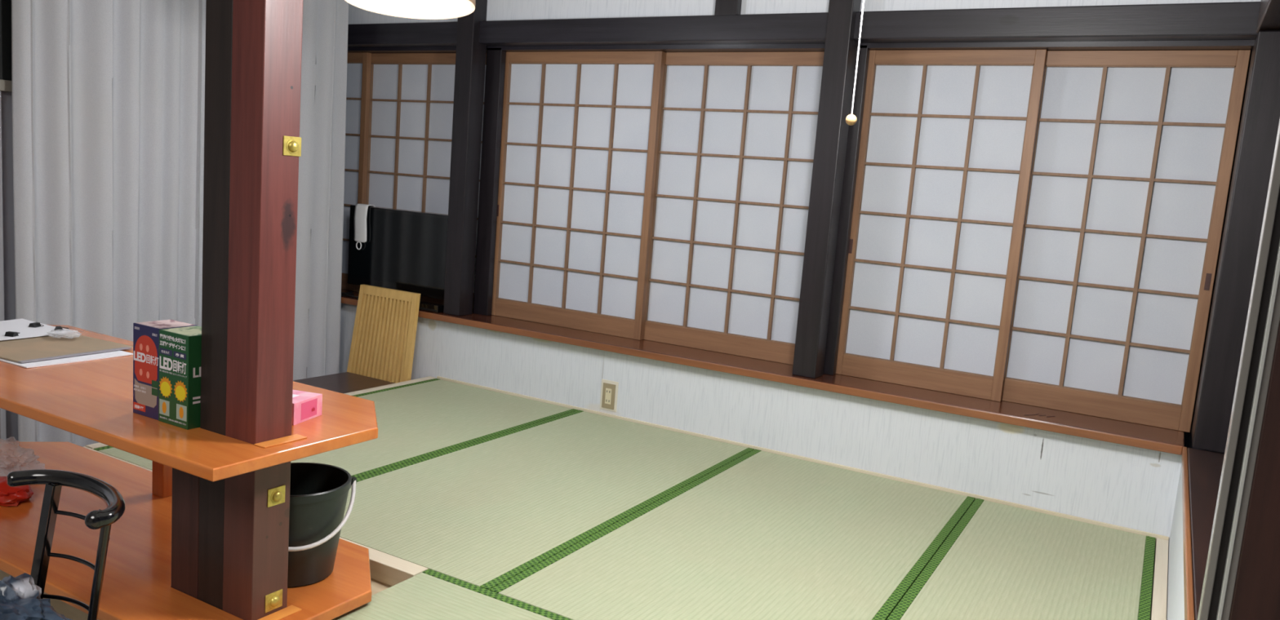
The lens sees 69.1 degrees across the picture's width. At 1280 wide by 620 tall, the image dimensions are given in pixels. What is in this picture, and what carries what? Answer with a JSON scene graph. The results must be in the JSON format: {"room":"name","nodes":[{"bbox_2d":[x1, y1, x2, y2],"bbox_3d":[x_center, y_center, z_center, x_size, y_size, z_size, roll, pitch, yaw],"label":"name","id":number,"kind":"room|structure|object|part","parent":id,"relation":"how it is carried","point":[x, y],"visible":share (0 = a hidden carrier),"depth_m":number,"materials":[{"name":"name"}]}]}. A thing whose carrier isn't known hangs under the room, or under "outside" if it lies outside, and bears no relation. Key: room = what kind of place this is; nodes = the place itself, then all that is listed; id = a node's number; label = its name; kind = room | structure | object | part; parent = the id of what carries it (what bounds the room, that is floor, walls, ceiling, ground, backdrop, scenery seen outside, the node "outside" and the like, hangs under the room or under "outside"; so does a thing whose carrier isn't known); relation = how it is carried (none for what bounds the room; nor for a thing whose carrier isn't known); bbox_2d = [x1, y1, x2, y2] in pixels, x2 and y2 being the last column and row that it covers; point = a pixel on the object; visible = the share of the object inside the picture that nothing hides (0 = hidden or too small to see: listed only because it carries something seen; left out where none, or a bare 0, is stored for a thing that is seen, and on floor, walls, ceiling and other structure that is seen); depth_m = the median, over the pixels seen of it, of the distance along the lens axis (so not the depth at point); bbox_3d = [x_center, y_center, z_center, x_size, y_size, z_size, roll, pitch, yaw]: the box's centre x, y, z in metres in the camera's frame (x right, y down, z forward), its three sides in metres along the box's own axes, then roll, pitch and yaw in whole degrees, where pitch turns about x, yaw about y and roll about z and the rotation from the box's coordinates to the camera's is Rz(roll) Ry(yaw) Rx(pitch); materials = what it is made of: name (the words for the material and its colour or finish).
{"room":"traditional dwelling","nodes":[
{"label":"traditional dwelling","id":0,"kind":"room"},
{"bbox_2d":[489,448,975,619],"bbox_3d":[0.424,0.726,2.897,0.878,0.052,1.724,9,9,29],"label":"mat","id":1,"kind":"object","parent":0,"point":[762,535],"visible":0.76,"depth_m":2.75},
{"bbox_2d":[339,302,1182,545],"bbox_3d":[-0.225,0.532,4.337,4.705,0.752,0.120,9,9,29],"label":"wall","id":2,"kind":"structure","parent":0,"point":[1135,488],"depth_m":3.69,"materials":[{"name":"paint"}]},
{"bbox_2d":[83,446,428,586],"bbox_3d":[-1.261,0.606,2.826,1.588,0.052,0.056,9,9,29],"label":"trim","id":3,"kind":"structure","parent":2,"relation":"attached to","point":[385,568],"depth_m":2.47,"materials":[{"name":"brown wood"}]},
{"bbox_2d":[85,376,435,448],"bbox_3d":[-1.483,0.433,3.973,0.042,0.056,1.727,9,9,29],"label":"trim","id":4,"kind":"structure","parent":2,"relation":"attached to","point":[95,446],"depth_m":4.38,"materials":[{"name":"brown wood"}]},
{"bbox_2d":[370,577,391,586],"bbox_3d":[-0.109,0.874,3.190,3.293,0.398,1.793,9,9,29],"label":"trim","id":5,"kind":"structure","parent":2,"relation":"attached to","point":[377,581],"depth_m":2.47,"materials":[{"name":"brown wood"}]},
{"bbox_2d":[93,378,577,478],"bbox_3d":[-1.089,0.495,3.751,0.864,0.052,1.724,9,9,29],"label":"mat","id":6,"kind":"object","parent":5,"relation":"on","point":[421,420],"visible":0.48,"depth_m":3.91,"materials":[{"name":"green wicker"}]},
{"bbox_2d":[339,410,754,590],"bbox_3d":[-0.335,0.610,3.325,0.876,0.052,1.724,9,9,29],"label":"mat","id":7,"kind":"object","parent":5,"relation":"on","point":[482,513],"visible":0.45,"depth_m":3.11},
{"bbox_2d":[443,0,487,316],"bbox_3d":[-0.849,-0.852,4.557,0.104,1.766,0.103,9,9,29],"label":"trim","id":8,"kind":"structure","parent":2,"relation":"attached to","point":[470,55],"depth_m":4.54,"materials":[{"name":"black wood"}]},
{"bbox_2d":[472,48,506,315],"bbox_3d":[-0.752,-0.630,4.639,0.093,1.321,0.036,9,9,29],"label":"trim","id":9,"kind":"structure","parent":2,"relation":"attached to","point":[495,60],"depth_m":4.62,"materials":[{"name":"black wood"}]},
{"bbox_2d":[600,379,618,412],"bbox_3d":[-0.141,0.387,4.201,0.088,0.138,0.009,9,9,29],"label":"wall outlet","id":10,"kind":"object","parent":2,"relation":"attached to","point":[609,390],"visible":1,"depth_m":4.20,"materials":[{"name":"beige plastic"}]},
{"bbox_2d":[604,388,611,404],"bbox_3d":[-0.143,0.390,4.198,0.031,0.071,0.002,9,9,29],"label":"socket","id":11,"kind":"object","parent":10,"relation":"attached to","point":[607,391],"depth_m":4.20,"materials":[{"name":"beige plastic"}]},
{"bbox_3d":[-0.142,0.389,4.201,0.065,0.114,0.004,9,9,29],"label":"plate","id":12,"kind":"part","parent":10,"relation":"part of","materials":[{"name":"beige plastic"}]},
{"bbox_2d":[341,288,1184,455],"bbox_3d":[-0.161,0.139,4.343,4.705,0.032,0.335,9,9,29],"label":"trim","id":13,"kind":"structure","parent":2,"relation":"on","point":[1148,433],"depth_m":3.67,"materials":[{"name":"brown wood"}]},
{"bbox_2d":[341,291,358,297],"bbox_3d":[-1.564,-0.087,5.023,0.104,0.021,0.224,-1,10,-37],"label":"cable","id":14,"kind":"object","parent":13,"relation":"on","point":[347,294],"visible":0.86,"depth_m":4.98,"materials":[{"name":"black plastic"}]},
{"bbox_2d":[341,52,371,292],"bbox_3d":[-1.803,-0.790,5.281,0.672,1.306,0.030,9,9,29],"label":"screen","id":15,"kind":"object","parent":13,"relation":"on","point":[358,64],"visible":0.26,"depth_m":5.13,"materials":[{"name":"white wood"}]},
{"bbox_3d":[-1.849,-0.187,5.362,0.602,0.086,0.026,9,9,29],"label":"rail","id":16,"kind":"part","parent":15,"relation":"part of","materials":[{"name":"brown wood"}]},
{"bbox_3d":[-1.755,-1.410,5.197,0.602,0.052,0.026,9,9,29],"label":"rail","id":17,"kind":"part","parent":15,"relation":"part of","materials":[{"name":"brown wood"}]},
{"bbox_2d":[347,204,448,299],"bbox_3d":[-1.278,-0.276,4.833,0.714,0.488,0.120,9,9,29],"label":"television","id":18,"kind":"object","parent":13,"relation":"on","point":[405,251],"visible":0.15,"depth_m":4.83,"materials":[{"name":"black plastic"}]},
{"bbox_2d":[354,204,375,249],"bbox_3d":[-1.477,-0.444,4.975,0.107,0.243,0.071,9,9,29],"label":"strap","id":19,"kind":"object","parent":18,"relation":"hanging from","point":[361,210],"visible":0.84,"depth_m":4.94,"materials":[{"name":"white plastic"}]},
{"bbox_2d":[365,53,486,311],"bbox_3d":[-1.143,-0.695,4.944,0.904,1.306,0.030,9,9,29],"label":"screen","id":20,"kind":"object","parent":13,"relation":"on","point":[411,95],"visible":0.31,"depth_m":4.97,"materials":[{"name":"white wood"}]},
{"bbox_3d":[-1.095,-1.314,4.860,0.834,0.052,0.026,9,9,29],"label":"rail","id":21,"kind":"part","parent":20,"relation":"part of","materials":[{"name":"brown wood"}]},
{"bbox_3d":[-1.189,-0.091,5.025,0.834,0.086,0.026,9,9,29],"label":"rail","id":22,"kind":"part","parent":20,"relation":"part of","materials":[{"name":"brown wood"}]},
{"bbox_2d":[418,301,444,313],"bbox_3d":[-1.060,-0.015,4.710,0.155,0.038,0.066,9,9,29],"label":"box","id":23,"kind":"object","parent":13,"relation":"on","point":[424,306],"visible":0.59,"depth_m":4.67,"materials":[{"name":"black plastic"}]},
{"bbox_3d":[-1.077,-0.004,4.683,0.145,0.010,0.002,9,9,29],"label":"panel","id":24,"kind":"part","parent":23,"relation":"part of","materials":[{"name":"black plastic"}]},
{"bbox_2d":[491,51,665,340],"bbox_3d":[-0.329,-0.565,4.447,0.890,1.306,0.032,9,9,29],"label":"screen","id":25,"kind":"object","parent":13,"relation":"on","point":[579,146],"visible":1,"depth_m":4.43,"materials":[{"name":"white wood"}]},
{"bbox_3d":[-0.374,0.038,4.529,0.820,0.086,0.026,9,9,29],"label":"rail","id":26,"kind":"part","parent":25,"relation":"part of","materials":[{"name":"brown wood"}]},
{"bbox_3d":[-0.281,-1.185,4.365,0.820,0.052,0.026,9,9,29],"label":"rail","id":27,"kind":"part","parent":25,"relation":"part of","materials":[{"name":"brown wood"}]},
{"bbox_2d":[643,52,824,364],"bbox_3d":[0.426,-0.455,4.058,0.890,1.306,0.030,9,9,29],"label":"screen","id":28,"kind":"object","parent":13,"relation":"on","point":[737,131],"visible":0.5,"depth_m":4.07,"materials":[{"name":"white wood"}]},
{"bbox_3d":[0.379,0.148,4.139,0.820,0.086,0.026,9,9,29],"label":"rail","id":29,"kind":"part","parent":28,"relation":"part of","materials":[{"name":"brown wood"}]},
{"bbox_3d":[0.473,-1.075,3.975,0.820,0.052,0.026,9,9,29],"label":"rail","id":30,"kind":"part","parent":28,"relation":"part of","materials":[{"name":"brown wood"}]},
{"bbox_2d":[835,49,1047,401],"bbox_3d":[1.141,-0.341,3.618,0.660,1.306,0.032,9,9,29],"label":"screen","id":31,"kind":"object","parent":13,"relation":"on","point":[948,138],"visible":0.94,"depth_m":3.61,"materials":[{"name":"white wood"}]},
{"bbox_3d":[0.855,-0.259,3.774,0.016,0.058,0.004,9,9,29],"label":"finger pull","id":32,"kind":"part","parent":31,"relation":"part of","materials":[{"name":"brown metal"}]},
{"bbox_3d":[1.095,0.262,3.700,0.590,0.086,0.026,9,9,29],"label":"rail","id":33,"kind":"part","parent":31,"relation":"part of","materials":[{"name":"brown wood"}]},
{"bbox_3d":[1.189,-0.961,3.535,0.590,0.052,0.026,9,9,29],"label":"rail","id":34,"kind":"part","parent":31,"relation":"part of","materials":[{"name":"brown wood"}]},
{"bbox_2d":[1023,413,1055,417],"bbox_3d":[1.435,0.380,3.344,0.113,0.001,0.045,1,9,-26],"label":"scrap","id":35,"kind":"object","parent":13,"relation":"on","point":[1035,414],"visible":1,"depth_m":3.34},
{"bbox_2d":[1001,49,1250,432],"bbox_3d":[1.696,-0.261,3.340,0.660,1.306,0.032,9,9,29],"label":"screen","id":36,"kind":"object","parent":13,"relation":"on","point":[1134,150],"visible":0.95,"depth_m":3.32,"materials":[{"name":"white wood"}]},
{"bbox_3d":[1.650,0.342,3.422,0.590,0.086,0.026,9,9,29],"label":"rail","id":37,"kind":"part","parent":36,"relation":"part of","materials":[{"name":"brown wood"}]},
{"bbox_3d":[1.744,-0.881,3.257,0.590,0.052,0.026,9,9,29],"label":"rail","id":38,"kind":"part","parent":36,"relation":"part of","materials":[{"name":"brown wood"}]},
{"bbox_3d":[1.950,-0.097,3.192,0.016,0.058,0.004,9,9,29],"label":"finger pull","id":39,"kind":"part","parent":36,"relation":"part of","materials":[{"name":"brown wood"}]},
{"bbox_2d":[436,376,1168,546],"bbox_3d":[0.374,0.574,3.919,3.248,0.051,0.009,9,9,29],"label":"baseboard","id":40,"kind":"structure","parent":2,"relation":"attached to","point":[877,474],"depth_m":3.68,"materials":[{"name":"brown wood"}]},
{"bbox_2d":[791,0,861,378],"bbox_3d":[0.747,-0.608,3.656,0.097,1.766,0.103,9,9,29],"label":"pillar","id":41,"kind":"structure","parent":2,"relation":"attached to","point":[840,47],"depth_m":3.63,"materials":[{"name":"black wood"}]},
{"bbox_2d":[822,45,870,375],"bbox_3d":[0.803,-0.393,3.761,0.107,1.321,0.036,9,9,29],"label":"trim","id":42,"kind":"structure","parent":2,"relation":"attached to","point":[855,131],"depth_m":3.73,"materials":[{"name":"black wood"}]},
{"bbox_2d":[348,0,1261,24],"bbox_3d":[1.157,-1.282,3.528,7.400,0.338,0.215,9,9,29],"label":"wall","id":43,"kind":"structure","parent":0,"point":[497,10],"depth_m":3.97,"materials":[{"name":"paint"}]},
{"bbox_2d":[714,0,742,15],"bbox_3d":[0.374,-1.383,3.824,0.103,0.336,0.039,9,9,29],"label":"trim","id":44,"kind":"structure","parent":43,"relation":"attached to","point":[722,7],"depth_m":3.82,"materials":[{"name":"black wood"}]},
{"bbox_2d":[347,1,1260,47],"bbox_3d":[0.009,-1.222,4.076,4.900,0.104,0.095,9,9,29],"label":"beam","id":45,"kind":"structure","parent":43,"relation":"attached to","point":[1215,21],"depth_m":3.51,"materials":[{"name":"black wood"}]},
{"bbox_2d":[886,497,1155,619],"bbox_3d":[1.057,0.823,2.539,0.582,0.052,1.724,9,9,29],"label":"mat","id":46,"kind":"object","parent":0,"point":[1000,562],"visible":1,"depth_m":2.76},
{"bbox_2d":[1166,462,1184,619],"bbox_3d":[1.410,0.922,2.373,0.135,0.752,1.700,9,9,29],"label":"wall","id":47,"kind":"structure","parent":0,"point":[1175,594],"depth_m":2.51,"materials":[{"name":"paint"}]},
{"bbox_2d":[1150,537,1168,619],"bbox_3d":[0.961,0.921,1.756,0.036,0.052,3.189,9,9,29],"label":"trim","id":48,"kind":"structure","parent":47,"relation":"attached to","point":[1159,588],"depth_m":2.75,"materials":[{"name":"brown wood"}]},
{"bbox_2d":[1182,446,1194,619],"bbox_3d":[1.301,0.538,2.211,0.012,0.031,1.932,9,9,29],"label":"trim","id":49,"kind":"structure","parent":47,"relation":"on","point":[1188,566],"depth_m":2.11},
{"bbox_2d":[1186,448,1224,619],"bbox_3d":[1.429,0.558,2.136,0.287,0.032,1.928,9,9,29],"label":"trim","id":50,"kind":"structure","parent":47,"relation":"on","point":[1204,468],"depth_m":2.43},
{"bbox_2d":[1183,53,1250,453],"bbox_3d":[1.156,-0.202,3.820,7.400,2.550,0.120,9,9,29],"label":"wall","id":51,"kind":"structure","parent":0,"point":[1188,436],"depth_m":3.31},
{"bbox_2d":[347,40,1255,53],"bbox_3d":[0.067,-1.191,4.187,4.900,0.058,0.160,9,9,29],"label":"trim","id":52,"kind":"structure","parent":51,"relation":"attached to","point":[1237,45],"depth_m":3.60,"materials":[{"name":"black wood"}]},
{"bbox_3d":[-0.456,-1.271,0.879,7.600,0.100,7.000,9,9,29],"label":"ceiling","id":53,"kind":"structure","parent":0,"visible":0},
{"bbox_2d":[11,0,348,447],"bbox_3d":[-1.970,-0.485,4.166,0.084,2.483,1.641,9,9,29],"label":"curtain","id":54,"kind":"object","parent":53,"relation":"hanging from","point":[108,95],"visible":0.52,"depth_m":3.87,"materials":[{"name":"fabric"}]},
{"bbox_2d":[344,0,475,19],"bbox_3d":[-0.758,-1.275,3.094,0.439,0.527,0.439,9,9,29],"label":"ceiling lamp","id":55,"kind":"object","parent":53,"relation":"hanging from","point":[410,9],"visible":1,"depth_m":3.23,"materials":[{"name":"white plastic"}]},
{"bbox_2d":[355,0,470,14],"bbox_3d":[-0.774,-1.065,3.122,0.408,0.072,0.408,9,9,29],"label":"diffuser","id":56,"kind":"object","parent":55,"relation":"attached to","point":[380,6],"depth_m":3.22,"materials":[{"name":"white plastic"}]},
{"bbox_2d":[845,0,864,125],"bbox_3d":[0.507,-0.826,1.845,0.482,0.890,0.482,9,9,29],"label":"pull cord","id":57,"kind":"object","parent":53,"relation":"hanging from","point":[851,120],"visible":1,"depth_m":2.03,"materials":[{"name":"white fabric"}]},
{"bbox_3d":[0.485,-0.684,2.010,0.003,0.518,0.003,9,9,29],"label":"pull cord","id":58,"kind":"part","parent":57,"relation":"part of","materials":[{"name":"white fabric"}]},
{"bbox_3d":[-0.657,1.348,1.231,7.600,0.100,7.000,9,9,29],"label":"floor","id":59,"kind":"structure","parent":0,"visible":0},
{"bbox_2d":[7,469,125,619],"bbox_3d":[-1.281,0.754,1.815,0.462,0.827,0.382,-1,9,-34],"label":"chair","id":60,"kind":"object","parent":59,"relation":"on","point":[54,481],"visible":0.99,"depth_m":1.89,"materials":[{"name":"metal"}]},
{"bbox_2d":[0,573,72,619],"bbox_3d":[-1.255,0.594,1.824,0.365,0.121,0.169,9,9,29],"label":"bag","id":61,"kind":"object","parent":60,"relation":"on","point":[20,599],"visible":1,"depth_m":1.80,"materials":[{"name":"fabric"}]},
{"bbox_3d":[-1.243,0.506,1.933,0.097,0.317,0.025,6,8,13],"label":"post","id":62,"kind":"part","parent":60,"relation":"part of","materials":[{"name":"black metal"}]},
{"bbox_3d":[-1.113,0.363,1.840,0.348,0.036,0.111,9,9,29],"label":"rail","id":63,"kind":"part","parent":60,"relation":"part of","materials":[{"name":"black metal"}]},
{"bbox_3d":[-1.008,0.388,1.722,0.036,0.036,0.036,9,9,29],"label":"rail","id":64,"kind":"part","parent":60,"relation":"part of","materials":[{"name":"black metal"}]},
{"bbox_3d":[-1.048,0.541,1.793,0.129,0.321,0.017,11,10,42],"label":"post","id":65,"kind":"part","parent":60,"relation":"part of","materials":[{"name":"black metal"}]},
{"bbox_2d":[0,324,377,619],"bbox_3d":[-1.460,0.607,2.540,1.743,0.893,0.603,9,9,29],"label":"table","id":66,"kind":"object","parent":59,"relation":"on","point":[151,570],"visible":0.71,"depth_m":2.21,"materials":[{"name":"orange wood"}]},
{"bbox_2d":[0,476,33,506],"bbox_3d":[-1.790,0.499,2.610,0.216,0.057,0.127,9,9,29],"label":"packet","id":67,"kind":"object","parent":66,"relation":"on","point":[9,495],"visible":0.76,"depth_m":2.56,"materials":[{"name":"red plastic"}]},
{"bbox_2d":[0,318,77,340],"bbox_3d":[-1.971,0.062,2.851,0.295,0.005,0.315,8,9,26],"label":"document","id":68,"kind":"object","parent":66,"relation":"on","point":[20,326],"visible":0.9,"depth_m":2.90,"materials":[{"name":"white paper"}]},
{"bbox_2d":[4,331,20,337],"bbox_3d":[-1.883,0.071,2.795,0.028,0.012,0.039,5,8,5],"label":"binder clip","id":69,"kind":"object","parent":68,"relation":"on","point":[10,334],"visible":1,"depth_m":2.78,"materials":[{"name":"black metal"}]},
{"bbox_2d":[28,322,44,327],"bbox_3d":[-1.913,0.048,2.950,0.039,0.012,0.028,5,8,6],"label":"binder clip","id":70,"kind":"object","parent":68,"relation":"on","point":[34,324],"visible":1,"depth_m":2.94,"materials":[{"name":"black metal"}]},
{"bbox_2d":[53,326,69,331],"bbox_3d":[-1.818,0.058,2.924,0.039,0.012,0.028,-2,10,-39],"label":"binder clip","id":71,"kind":"object","parent":68,"relation":"on","point":[57,328],"visible":1,"depth_m":2.91,"materials":[{"name":"black metal"}]},
{"bbox_2d":[0,334,133,368],"bbox_3d":[-1.739,0.114,2.695,0.426,0.004,0.303,9,9,29],"label":"paper stack","id":72,"kind":"object","parent":66,"relation":"on","point":[113,353],"visible":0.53,"depth_m":2.60,"materials":[{"name":"white paper"}]},
{"bbox_2d":[0,333,133,363],"bbox_3d":[-1.726,0.107,2.712,0.306,0.004,0.332,8,8,25],"label":"clipboard","id":73,"kind":"object","parent":72,"relation":"on","point":[24,350],"visible":0.99,"depth_m":2.71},
{"bbox_2d":[133,320,197,420],"bbox_3d":[-1.092,0.135,2.138,0.098,0.209,0.093,9,9,29],"label":"product box","id":74,"kind":"object","parent":66,"relation":"on","point":[146,334],"visible":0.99,"depth_m":2.10,"materials":[{"name":"blue cardboard"}]},
{"bbox_2d":[134,335,157,384],"bbox_3d":[-1.113,0.111,2.094,0.084,0.108,0.001,9,9,29],"label":"picture","id":75,"kind":"object","parent":74,"relation":"on","point":[145,346],"depth_m":2.09},
{"bbox_2d":[134,378,157,408],"bbox_3d":[-1.119,0.189,2.105,0.086,0.056,0.001,9,9,29],"label":"picture","id":76,"kind":"object","parent":74,"relation":"attached to","point":[145,389],"depth_m":2.10},
{"bbox_2d":[136,320,195,328],"bbox_3d":[-1.084,0.032,2.124,0.092,0.001,0.086,9,9,29],"label":"print","id":77,"kind":"object","parent":74,"relation":"on","point":[164,324],"depth_m":2.11},
{"bbox_2d":[158,325,201,430],"bbox_3d":[-1.005,0.149,2.086,0.105,0.208,0.093,9,9,29],"label":"product box","id":78,"kind":"object","parent":66,"relation":"on","point":[180,348],"visible":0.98,"depth_m":2.04,"materials":[{"name":"green cardboard"}]},
{"bbox_2d":[159,399,169,416],"bbox_3d":[-1.059,0.217,2.071,0.036,0.034,0.001,9,9,29],"label":"picture","id":79,"kind":"object","parent":78,"relation":"attached to","point":[164,404],"depth_m":2.07},
{"bbox_2d":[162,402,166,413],"bbox_3d":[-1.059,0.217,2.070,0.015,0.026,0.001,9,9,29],"label":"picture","id":80,"kind":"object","parent":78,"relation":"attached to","point":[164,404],"depth_m":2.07},
{"bbox_2d":[159,377,172,397],"bbox_3d":[-1.052,0.171,2.062,0.049,0.049,0.001,9,9,29],"label":"picture","id":81,"kind":"object","parent":78,"relation":"attached to","point":[165,383],"depth_m":2.06},
{"bbox_2d":[173,381,186,401],"bbox_3d":[-1.006,0.178,2.037,0.049,0.049,0.001,9,9,29],"label":"picture","id":82,"kind":"object","parent":78,"relation":"attached to","point":[180,387],"depth_m":2.04},
{"bbox_2d":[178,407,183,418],"bbox_3d":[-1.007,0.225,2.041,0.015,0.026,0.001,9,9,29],"label":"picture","id":83,"kind":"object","parent":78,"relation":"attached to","point":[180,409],"depth_m":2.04},
{"bbox_2d":[176,404,186,422],"bbox_3d":[-1.006,0.225,2.041,0.036,0.034,0.001,9,9,29],"label":"picture","id":84,"kind":"object","parent":78,"relation":"attached to","point":[181,409],"depth_m":2.04},
{"bbox_2d":[162,325,201,336],"bbox_3d":[-0.997,0.046,2.073,0.098,0.001,0.086,9,9,29],"label":"print","id":85,"kind":"object","parent":78,"relation":"on","point":[196,331],"depth_m":2.05},
{"bbox_2d":[193,367,200,377],"bbox_3d":[-0.963,0.135,2.050,0.001,0.022,0.050,9,9,29],"label":"print","id":86,"kind":"object","parent":78,"relation":"attached to","point":[197,371],"depth_m":2.04},
{"bbox_2d":[0,324,377,481],"bbox_3d":[-1.428,0.182,2.483,1.743,0.027,0.603,9,9,29],"label":"tabletop","id":87,"kind":"object","parent":66,"relation":"attached to","point":[92,400],"depth_m":2.11,"materials":[{"name":"orange wood"}]},
{"bbox_2d":[291,390,322,425],"bbox_3d":[-0.886,0.221,2.207,0.226,0.053,0.112,6,8,14],"label":"tissue box","id":88,"kind":"object","parent":66,"relation":"on","point":[306,406],"visible":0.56,"depth_m":2.18,"materials":[{"name":"pink cardboard"}]},
{"bbox_3d":[-0.777,0.233,2.183,0.001,0.040,0.063,6,8,14],"label":"printed panel","id":89,"kind":"part","parent":88,"relation":"part of","materials":[{"name":"pink cardboard"}]},
{"bbox_2d":[287,462,356,587],"bbox_3d":[-0.840,0.527,2.263,0.262,0.240,0.263,9,9,29],"label":"bucket","id":90,"kind":"object","parent":66,"relation":"on","point":[318,492],"visible":0.56,"depth_m":2.21,"materials":[{"name":"black plastic"}]},
{"bbox_3d":[-0.815,0.486,2.202,0.276,0.125,0.137,2,8,-20],"label":"handle","id":91,"kind":"part","parent":90,"relation":"part of","materials":[{"name":"white plastic"}]},
{"bbox_2d":[0,569,390,619],"bbox_3d":[-1.348,0.842,2.735,1.590,0.395,0.224,9,9,29],"label":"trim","id":92,"kind":"structure","parent":59,"relation":"on","point":[68,611],"depth_m":2.83,"materials":[{"name":"brown wood"}]},
{"bbox_2d":[198,0,302,619],"bbox_3d":[-0.836,-0.111,2.001,0.199,2.550,0.096,9,9,29],"label":"pillar","id":93,"kind":"structure","parent":59,"relation":"on","point":[253,56],"depth_m":1.97,"materials":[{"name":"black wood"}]},
{"bbox_3d":[-0.813,0.646,2.064,0.002,0.040,0.045,9,9,29],"label":"bolt plate","id":94,"kind":"part","parent":93,"relation":"part of","materials":[{"name":"gold metal"}]},
{"bbox_3d":[-0.795,0.407,2.032,0.002,0.040,0.045,9,9,29],"label":"bolt plate","id":95,"kind":"part","parent":93,"relation":"part of","materials":[{"name":"gold metal"}]},
{"bbox_3d":[-0.728,-0.343,1.947,0.002,0.040,0.045,9,9,29],"label":"bolt plate","id":96,"kind":"part","parent":93,"relation":"part of","materials":[{"name":"gold metal"}]},
{"bbox_2d":[293,284,420,393],"bbox_3d":[-1.410,0.345,4.577,0.425,0.877,0.480,9,9,29],"label":"slatted chair","id":97,"kind":"object","parent":59,"relation":"on","point":[382,348],"visible":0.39,"depth_m":4.69,"materials":[{"name":"brown wood"}]},
{"bbox_3d":[-1.439,0.373,4.538,0.420,0.032,0.380,9,9,29],"label":"seat","id":98,"kind":"part","parent":97,"relation":"part of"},
{"bbox_3d":[-1.273,-0.085,4.720,0.332,0.044,0.028,9,9,29],"label":"rail","id":99,"kind":"part","parent":97,"relation":"part of","materials":[{"name":"brown wood"}]},
{"bbox_3d":[-0.246,1.107,1.380,1.703,0.398,1.504,9,9,29],"label":"trim","id":100,"kind":"structure","parent":59,"relation":"on","visible":0},
{"bbox_2d":[331,568,573,619],"bbox_3d":[-0.061,0.853,1.677,1.663,0.052,0.878,9,9,29],"label":"mat","id":101,"kind":"object","parent":100,"relation":"on","point":[430,594],"visible":1,"depth_m":2.26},
{"bbox_3d":[-3.690,-0.294,1.736,0.240,2.550,5.100,9,9,29],"label":"wall","id":102,"kind":"structure","parent":0,"visible":0},
{"bbox_2d":[0,0,11,80],"bbox_3d":[-2.608,-1.254,3.080,0.055,0.846,1.250,9,9,29],"label":"trim","id":103,"kind":"structure","parent":102,"relation":"attached to","point":[5,5],"depth_m":3.49,"materials":[{"name":"black wood"}]},
{"bbox_2d":[0,80,18,441],"bbox_3d":[-2.698,0.007,3.246,0.070,1.704,1.250,9,9,29],"label":"window","id":104,"kind":"structure","parent":102,"relation":"in","point":[8,420],"depth_m":3.60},
{"bbox_3d":[-2.519,0.001,3.551,0.030,1.663,0.155,9,9,29],"label":"frame","id":105,"kind":"part","parent":104,"relation":"part of","materials":[{"name":"grey metal"}]},
{"bbox_3d":[0.517,-0.150,0.116,0.120,1.766,6.480,9,9,29],"label":"wall","id":106,"kind":"structure","parent":0,"visible":0},
{"bbox_2d":[1191,31,1279,453],"bbox_3d":[2.010,-0.206,3.048,0.174,1.324,0.340,9,9,29],"label":"pillar","id":107,"kind":"structure","parent":106,"relation":"attached to","point":[1260,118],"depth_m":2.93,"materials":[{"name":"black wood"}]},
{"bbox_2d":[1197,120,1279,619],"bbox_3d":[1.036,-0.225,1.347,0.194,1.666,0.066,9,9,29],"label":"door frame","id":108,"kind":"structure","parent":106,"relation":"attached to","point":[1242,580],"depth_m":1.42,"materials":[{"name":"metal"}]},
{"bbox_3d":[1.054,-0.223,1.339,0.155,1.666,0.062,9,9,29],"label":"frame post","id":109,"kind":"part","parent":108,"relation":"part of","materials":[{"name":"brown wood"}]},
{"bbox_2d":[1256,0,1279,33],"bbox_3d":[1.365,-0.824,1.742,0.178,0.136,2.638,9,9,29],"label":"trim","id":110,"kind":"structure","parent":106,"relation":"attached to","point":[1268,19],"depth_m":2.72,"materials":[{"name":"brown wood"}]}
]}

